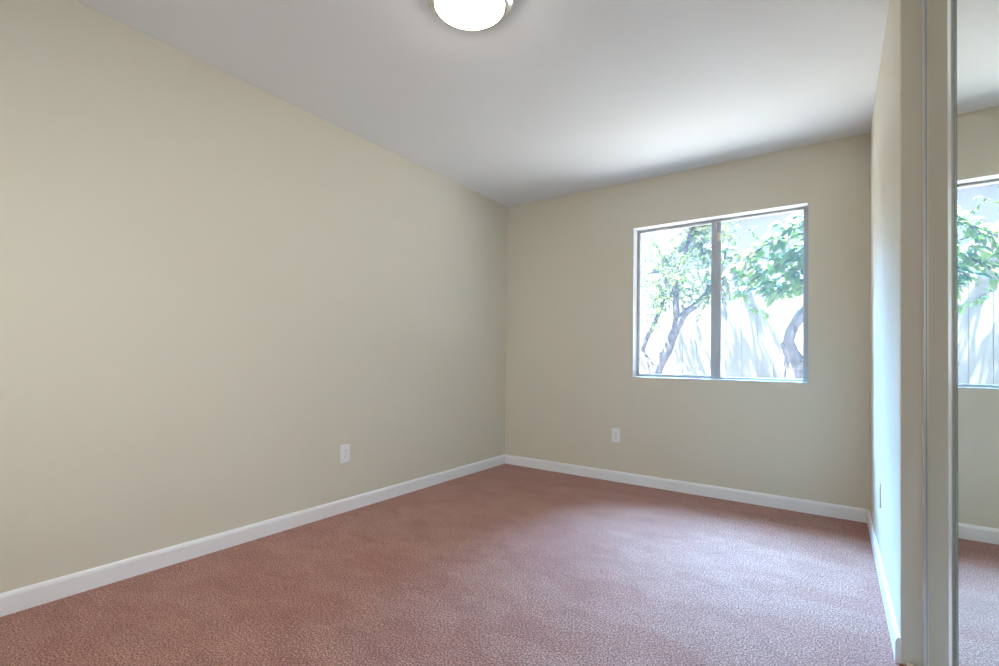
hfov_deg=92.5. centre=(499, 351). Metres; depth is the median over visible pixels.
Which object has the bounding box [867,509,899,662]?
baseboard
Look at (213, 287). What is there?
wall
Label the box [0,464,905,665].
floor
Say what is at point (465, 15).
ceiling light
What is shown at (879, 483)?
electrical outlet
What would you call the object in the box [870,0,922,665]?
wall
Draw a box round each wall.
[0,0,507,592]
[505,133,869,509]
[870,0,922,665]
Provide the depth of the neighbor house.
11.73 m
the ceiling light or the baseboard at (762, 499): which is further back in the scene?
the baseboard at (762, 499)
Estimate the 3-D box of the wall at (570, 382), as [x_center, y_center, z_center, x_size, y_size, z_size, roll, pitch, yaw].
[1.549,-0.154,3.619,3.514,2.440,0.160,0,-1,35]
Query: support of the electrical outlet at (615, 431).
attached to the wall at (570, 382)
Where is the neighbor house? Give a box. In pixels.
[641,211,803,274]
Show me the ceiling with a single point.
(556, 98)
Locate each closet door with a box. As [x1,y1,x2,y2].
[922,0,948,665]
[947,0,998,665]
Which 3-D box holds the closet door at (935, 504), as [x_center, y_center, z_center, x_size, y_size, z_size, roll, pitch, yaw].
[1.088,-0.191,1.126,0.023,2.398,1.045,0,-1,35]
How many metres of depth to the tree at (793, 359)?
6.17 m
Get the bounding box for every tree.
[640,219,759,373]
[708,211,803,378]
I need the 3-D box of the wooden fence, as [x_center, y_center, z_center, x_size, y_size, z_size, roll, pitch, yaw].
[3.516,0.007,7.399,9.372,2.590,0.153,0,-1,35]
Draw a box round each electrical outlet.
[340,444,349,462]
[612,428,619,442]
[878,480,880,507]
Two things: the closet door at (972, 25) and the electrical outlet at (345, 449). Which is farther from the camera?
the electrical outlet at (345, 449)
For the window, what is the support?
in the wall at (570, 382)
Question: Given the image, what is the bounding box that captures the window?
[632,202,808,382]
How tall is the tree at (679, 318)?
4.191 m
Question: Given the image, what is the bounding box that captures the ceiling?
[75,0,889,206]
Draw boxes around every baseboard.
[0,454,504,616]
[505,455,866,522]
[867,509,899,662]
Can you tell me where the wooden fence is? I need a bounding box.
[640,262,802,378]
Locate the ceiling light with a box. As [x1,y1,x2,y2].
[427,0,512,31]
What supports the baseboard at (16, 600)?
attached to the wall at (213, 287)
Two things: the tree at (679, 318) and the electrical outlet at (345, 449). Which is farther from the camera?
the tree at (679, 318)

